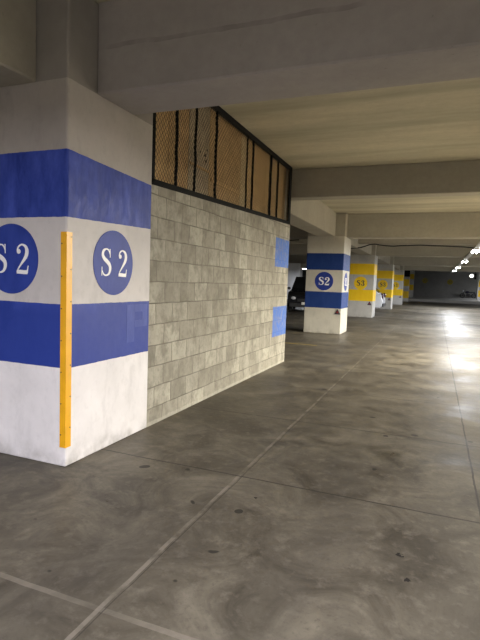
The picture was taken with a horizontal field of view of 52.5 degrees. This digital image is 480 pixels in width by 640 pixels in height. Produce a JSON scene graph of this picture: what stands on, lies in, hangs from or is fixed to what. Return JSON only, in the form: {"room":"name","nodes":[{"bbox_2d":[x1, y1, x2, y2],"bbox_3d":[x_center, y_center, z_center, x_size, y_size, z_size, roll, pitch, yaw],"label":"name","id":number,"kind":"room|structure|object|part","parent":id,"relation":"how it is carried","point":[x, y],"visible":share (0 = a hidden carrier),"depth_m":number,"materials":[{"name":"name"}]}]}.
{"room":"parking garage","nodes":[
{"label":"parking garage","id":0,"kind":"room"},
{"bbox_2d":[146,185,289,426],"bbox_3d":[-0.095,-0.335,6.586,0.200,2.415,4.490,4,5,22],"label":"wall","id":1,"kind":"structure","parent":0,"point":[218,281],"depth_m":5.65,"materials":[{"name":"concrete"}]},
{"bbox_2d":[155,111,168,182],"bbox_3d":[-0.797,-1.813,4.608,0.020,1.136,0.440,4,5,22],"label":"board","id":2,"kind":"object","parent":1,"relation":"on","point":[160,113],"visible":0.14,"depth_m":4.71,"materials":[{"name":"brown wood"}]},
{"bbox_2d":[167,109,189,188],"bbox_3d":[-0.635,-1.848,5.010,0.020,1.119,0.410,4,5,22],"label":"board","id":3,"kind":"object","parent":1,"relation":"on","point":[185,111],"visible":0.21,"depth_m":5.04,"materials":[{"name":"brown wood"}]},
{"bbox_2d":[187,107,210,194],"bbox_3d":[-0.454,-1.883,5.437,0.036,1.103,0.500,4,5,22],"label":"board","id":4,"kind":"object","parent":1,"relation":"on","point":[191,112],"visible":0.52,"depth_m":5.45,"materials":[{"name":"brown wood"}]},
{"bbox_2d":[152,106,291,224],"bbox_3d":[0.040,-1.936,6.434,0.044,1.151,4.460,4,5,22],"label":"mesh screen","id":5,"kind":"object","parent":1,"relation":"on","point":[219,111],"visible":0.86,"depth_m":5.88,"materials":[{"name":"black paint"}]},
{"bbox_3d":[-0.784,-1.792,4.385,0.044,1.071,0.035,4,5,22],"label":"post","id":6,"kind":"part","parent":5,"relation":"part of","materials":[{"name":"black metal"}]},
{"bbox_3d":[-0.621,-1.838,4.790,0.028,1.036,0.047,4,5,22],"label":"post","id":7,"kind":"part","parent":5,"relation":"part of","materials":[{"name":"black metal"}]},
{"bbox_3d":[-0.470,-1.870,5.164,0.024,1.019,0.049,4,5,22],"label":"post","id":8,"kind":"part","parent":5,"relation":"part of","materials":[{"name":"black metal"}]},
{"bbox_3d":[-0.278,-1.909,5.640,0.028,1.003,0.054,4,5,22],"label":"post","id":9,"kind":"part","parent":5,"relation":"part of","materials":[{"name":"black metal"}]},
{"bbox_3d":[0.023,-1.475,6.470,0.044,0.226,4.460,4,5,22],"label":"rail","id":10,"kind":"part","parent":5,"relation":"part of","materials":[{"name":"black metal"}]},
{"bbox_3d":[0.088,-1.988,6.548,0.021,0.962,0.039,4,5,22],"label":"post","id":11,"kind":"part","parent":5,"relation":"part of","materials":[{"name":"black metal"}]},
{"bbox_3d":[0.059,-2.479,6.390,0.044,0.060,4.460,4,5,22],"label":"rail","id":12,"kind":"part","parent":5,"relation":"part of","materials":[{"name":"black metal"}]},
{"bbox_3d":[0.172,-2.007,6.755,0.028,0.954,0.047,4,5,22],"label":"post","id":13,"kind":"part","parent":5,"relation":"part of","materials":[{"name":"black metal"}]},
{"bbox_3d":[0.462,-2.066,7.475,0.038,0.928,0.066,4,5,22],"label":"post","id":14,"kind":"part","parent":5,"relation":"part of","materials":[{"name":"black metal"}]},
{"bbox_3d":[0.598,-2.096,7.811,0.031,0.912,0.051,4,5,22],"label":"post","id":15,"kind":"part","parent":5,"relation":"part of","materials":[{"name":"black metal"}]},
{"bbox_3d":[0.852,-2.140,8.442,0.044,0.905,0.110,4,5,22],"label":"post","id":16,"kind":"part","parent":5,"relation":"part of","materials":[{"name":"black metal"}]},
{"bbox_2d":[208,110,241,204],"bbox_3d":[-0.178,-1.938,6.122,0.036,1.083,0.960,4,5,22],"label":"board","id":17,"kind":"object","parent":1,"relation":"on","point":[232,130],"visible":0.43,"depth_m":6.09,"materials":[{"name":"brown wood"}]},
{"bbox_2d":[239,134,246,206],"bbox_3d":[0.036,-1.993,6.674,0.020,1.046,0.210,4,5,22],"label":"board","id":18,"kind":"object","parent":1,"relation":"on","point":[244,137],"visible":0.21,"depth_m":6.65,"materials":[{"name":"brown wood"}]},
{"bbox_2d":[246,139,265,211],"bbox_3d":[0.227,-2.028,7.146,0.020,1.038,0.790,4,5,22],"label":"board","id":19,"kind":"object","parent":1,"relation":"on","point":[249,149],"visible":0.29,"depth_m":7.17,"materials":[{"name":"brown wood"}]},
{"bbox_2d":[264,153,272,214],"bbox_3d":[0.441,-2.078,7.677,0.020,1.007,0.340,4,5,22],"label":"board","id":20,"kind":"object","parent":1,"relation":"on","point":[268,164],"visible":0.29,"depth_m":7.60,"materials":[{"name":"brown wood"}]},
{"bbox_2d":[271,159,285,219],"bbox_3d":[0.642,-2.117,8.177,0.020,0.994,0.720,4,5,22],"label":"board","id":21,"kind":"object","parent":1,"relation":"on","point":[275,170],"visible":0.29,"depth_m":8.19,"materials":[{"name":"brown wood"}]},
{"bbox_2d":[0,299,479,639],"bbox_3d":[6.301,-0.068,22.620,25.000,0.200,58.600,4,5,22],"label":"floor","id":22,"kind":"structure","parent":0,"point":[331,491],"depth_m":3.00,"materials":[{"name":"concrete"}]},
{"bbox_2d":[0,0,152,465],"bbox_3d":[-1.502,-0.681,4.112,1.069,3.397,1.099,4,5,22],"label":"concrete column","id":23,"kind":"structure","parent":22,"relation":"on","point":[76,165],"depth_m":3.61,"materials":[{"name":"white paint"}]},
{"bbox_2d":[287,263,302,298],"bbox_3d":[4.737,-3.488,42.186,1.060,3.397,1.090,4,5,22],"label":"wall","id":24,"kind":"structure","parent":22,"relation":"on","point":[294,270],"depth_m":41.69,"materials":[{"name":"grey concrete"}]},
{"bbox_2d":[287,277,305,310],"bbox_3d":[3.555,-1.337,25.040,2.117,1.733,4.451,3,5,10],"label":"car","id":25,"kind":"object","parent":22,"relation":"on","point":[296,295],"visible":0.53,"depth_m":23.23,"materials":[{"name":"black paint"}]},
{"bbox_2d":[303,213,350,334],"bbox_3d":[2.590,-1.345,14.297,1.067,3.397,1.106,4,5,22],"label":"concrete column","id":26,"kind":"structure","parent":22,"relation":"on","point":[328,257],"depth_m":13.83,"materials":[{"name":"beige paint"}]},
{"bbox_2d":[347,245,377,317],"bbox_3d":[5.575,-1.853,22.026,1.060,3.397,1.106,4,5,22],"label":"concrete column","id":27,"kind":"structure","parent":22,"relation":"on","point":[363,268],"depth_m":21.56,"materials":[{"name":"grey paint"}]},
{"bbox_2d":[348,288,385,307],"bbox_3d":[6.231,-1.338,27.964,4.030,1.463,1.960,4,5,22],"label":"car","id":28,"kind":"object","parent":22,"relation":"on","point":[380,297],"visible":0.16,"depth_m":26.58,"materials":[{"name":"white paint"}]},
{"bbox_2d":[375,256,394,308],"bbox_3d":[9.046,-2.404,30.529,1.060,3.397,1.106,4,5,22],"label":"concrete column","id":29,"kind":"structure","parent":22,"relation":"on","point":[385,273],"depth_m":30.00,"materials":[{"name":"grey paint"}]},
{"bbox_2d":[392,265,403,304],"bbox_3d":[12.545,-2.958,39.073,1.060,3.397,1.106,4,5,22],"label":"concrete column","id":30,"kind":"structure","parent":22,"relation":"on","point":[398,274],"depth_m":38.53,"materials":[{"name":"grey paint"}]},
{"bbox_2d":[403,270,409,301],"bbox_3d":[16.095,-3.821,47.856,1.060,3.977,1.090,4,5,22],"label":"concrete column","id":31,"kind":"structure","parent":22,"relation":"on","point":[406,279],"depth_m":47.32,"materials":[{"name":"grey concrete"}]},
{"bbox_2d":[404,270,409,276],"bbox_3d":[16.133,-4.593,46.905,0.480,0.830,0.549,4,5,22],"label":"box","id":32,"kind":"object","parent":31,"relation":"attached to","point":[407,272],"visible":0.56,"depth_m":46.65,"materials":[{"name":"black paint"}]},
{"bbox_2d":[94,0,479,213],"bbox_3d":[5.215,-3.804,19.251,25.000,0.900,52.000,4,5,22],"label":"ceiling","id":33,"kind":"structure","parent":0,"point":[434,121],"depth_m":6.27,"materials":[{"name":"concrete"}]},
{"bbox_2d":[0,0,35,86],"bbox_3d":[-3.287,-1.754,-0.547,0.514,0.655,8.750,4,5,22],"label":"ceiling beam","id":34,"kind":"structure","parent":33,"relation":"attached to","point":[17,17],"depth_m":3.28,"materials":[{"name":"concrete"}]},
{"bbox_2d":[98,0,479,114],"bbox_3d":[4.798,-1.627,1.523,12.427,0.655,0.480,4,5,22],"label":"ceiling beam","id":35,"kind":"structure","parent":33,"relation":"attached to","point":[154,56],"depth_m":3.17,"materials":[{"name":"concrete"}]},
{"bbox_2d":[451,242,479,272],"bbox_3d":[8.550,-2.452,17.998,0.200,0.045,48.000,4,5,22],"label":"ceiling lights","id":36,"kind":"object","parent":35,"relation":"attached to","point":[477,246],"visible":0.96,"depth_m":19.32},
{"bbox_2d":[471,249,479,252],"bbox_3d":[7.692,-2.253,15.873,0.280,0.076,1.250,4,5,22],"label":"ceiling lamp","id":37,"kind":"object","parent":36,"relation":"hanging from","point":[473,250],"visible":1,"depth_m":15.63,"materials":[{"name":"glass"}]},
{"bbox_2d":[289,225,307,238],"bbox_3d":[-1.266,-2.979,15.750,7.363,0.655,0.480,4,5,22],"label":"ceiling beam","id":38,"kind":"structure","parent":33,"relation":"attached to","point":[295,233],"depth_m":14.34,"materials":[{"name":"concrete"}]},
{"bbox_2d":[289,239,307,243],"bbox_3d":[-1.608,-3.416,20.075,11.786,0.495,0.300,4,5,22],"label":"ceiling beam","id":39,"kind":"structure","parent":33,"relation":"attached to","point":[301,241],"depth_m":18.39,"materials":[{"name":"concrete"}]},
{"bbox_2d":[284,200,335,235],"bbox_3d":[0.592,-2.382,9.103,0.514,0.655,9.910,4,5,22],"label":"ceiling beam","id":40,"kind":"structure","parent":33,"relation":"attached to","point":[314,217],"depth_m":11.44,"materials":[{"name":"concrete"}]},
{"bbox_2d":[288,255,350,262],"bbox_3d":[5.221,-4.036,31.969,7.303,0.655,0.480,4,5,22],"label":"ceiling beam","id":41,"kind":"structure","parent":33,"relation":"attached to","point":[292,258],"depth_m":32.26,"materials":[{"name":"concrete"}]},
{"bbox_2d":[289,244,350,255],"bbox_3d":[1.772,-3.483,23.457,7.253,0.655,0.480,4,5,22],"label":"ceiling beam","id":42,"kind":"structure","parent":33,"relation":"attached to","point":[294,249],"depth_m":22.83,"materials":[{"name":"concrete"}]},
{"bbox_2d":[351,239,371,254],"bbox_3d":[4.184,-2.965,18.041,0.514,0.655,7.210,4,5,22],"label":"ceiling beam","id":43,"kind":"structure","parent":33,"relation":"attached to","point":[367,250],"depth_m":18.96,"materials":[{"name":"concrete"}]},
{"bbox_2d":[351,244,473,248],"bbox_3d":[6.797,-2.481,16.541,6.302,0.206,0.044,4,5,22],"label":"cable","id":44,"kind":"object","parent":43,"relation":"hanging from","point":[368,244],"visible":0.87,"depth_m":16.84,"materials":[{"name":"black rubber"}]},
{"bbox_2d":[285,160,479,200],"bbox_3d":[6.657,-2.036,6.499,12.700,0.495,0.300,4,5,22],"label":"ceiling beam","id":45,"kind":"structure","parent":33,"relation":"attached to","point":[449,178],"depth_m":8.02,"materials":[{"name":"concrete"}]},
{"bbox_2d":[378,256,389,264],"bbox_3d":[7.442,-3.492,26.145,0.514,0.655,8.110,4,5,22],"label":"ceiling beam","id":46,"kind":"structure","parent":33,"relation":"attached to","point":[385,260],"depth_m":27.46,"materials":[{"name":"concrete"}]},
{"bbox_2d":[347,212,479,238],"bbox_3d":[8.893,-2.290,11.711,12.427,0.655,0.480,4,5,22],"label":"ceiling beam","id":47,"kind":"structure","parent":33,"relation":"attached to","point":[445,225],"depth_m":13.12,"materials":[{"name":"concrete"}]},
{"bbox_2d":[358,239,479,244],"bbox_3d":[10.223,-2.614,15.371,12.700,0.495,0.300,4,5,22],"label":"ceiling beam","id":48,"kind":"structure","parent":33,"relation":"attached to","point":[360,241],"depth_m":16.84,"materials":[{"name":"concrete"}]},
{"bbox_2d":[376,244,479,257],"bbox_3d":[11.932,-2.795,19.418,12.537,0.655,0.480,4,5,22],"label":"ceiling beam","id":49,"kind":"structure","parent":33,"relation":"attached to","point":[400,251],"depth_m":20.77,"materials":[{"name":"concrete"}]},
{"bbox_2d":[394,257,479,266],"bbox_3d":[15.380,-3.348,27.930,12.487,0.655,0.480,4,5,22],"label":"ceiling beam","id":50,"kind":"structure","parent":33,"relation":"attached to","point":[409,261],"depth_m":29.13,"materials":[{"name":"concrete"}]},
{"bbox_2d":[404,265,479,271],"bbox_3d":[18.852,-3.904,36.486,12.427,0.655,0.480,4,5,22],"label":"ceiling beam","id":51,"kind":"structure","parent":33,"relation":"attached to","point":[413,268],"depth_m":37.58,"materials":[{"name":"concrete"}]},
{"bbox_2d":[349,271,477,297],"bbox_3d":[24.564,-5.157,67.693,25.000,4.500,0.300,4,5,22],"label":"wall","id":52,"kind":"structure","parent":0,"point":[437,285],"depth_m":66.28,"materials":[{"name":"concrete"}]},
{"bbox_2d":[408,296,479,303],"bbox_3d":[20.825,-2.550,58.730,25.000,0.460,19.400,4,5,22],"label":"floor","id":53,"kind":"structure","parent":0,"point":[414,298],"depth_m":49.64,"materials":[{"name":"concrete"}]},
{"bbox_2d":[409,270,414,296],"bbox_3d":[19.823,-4.553,57.108,1.060,3.717,1.090,4,5,22],"label":"concrete column","id":54,"kind":"structure","parent":53,"relation":"on","point":[411,285],"depth_m":56.52,"materials":[{"name":"grey paint"}]},
{"bbox_2d":[460,290,475,297],"bbox_3d":[29.983,-3.401,63.956,2.013,1.071,0.779,4,5,22],"label":"motorcycle","id":55,"kind":"object","parent":53,"relation":"on","point":[474,293],"visible":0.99,"depth_m":63.83,"materials":[{"name":"metal"}]},
{"bbox_2d":[476,272,479,299],"bbox_3d":[27.044,-4.064,54.237,1.060,3.717,1.090,4,5,22],"label":"concrete column","id":56,"kind":"structure","parent":53,"relation":"on","point":[478,278],"depth_m":53.95,"materials":[{"name":"grey paint"}]},
{"bbox_3d":[19.744,-6.445,55.348,25.000,0.320,26.000,4,5,22],"label":"ceiling","id":57,"kind":"structure","parent":0,"visible":0},
{"bbox_2d":[469,272,476,278],"bbox_3d":[25.052,-5.110,52.329,0.720,1.480,0.400,4,5,22],"label":"floodlight","id":58,"kind":"object","parent":57,"relation":"hanging from","point":[475,274],"visible":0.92,"depth_m":52.19,"materials":[{"name":"glass"}]}
]}

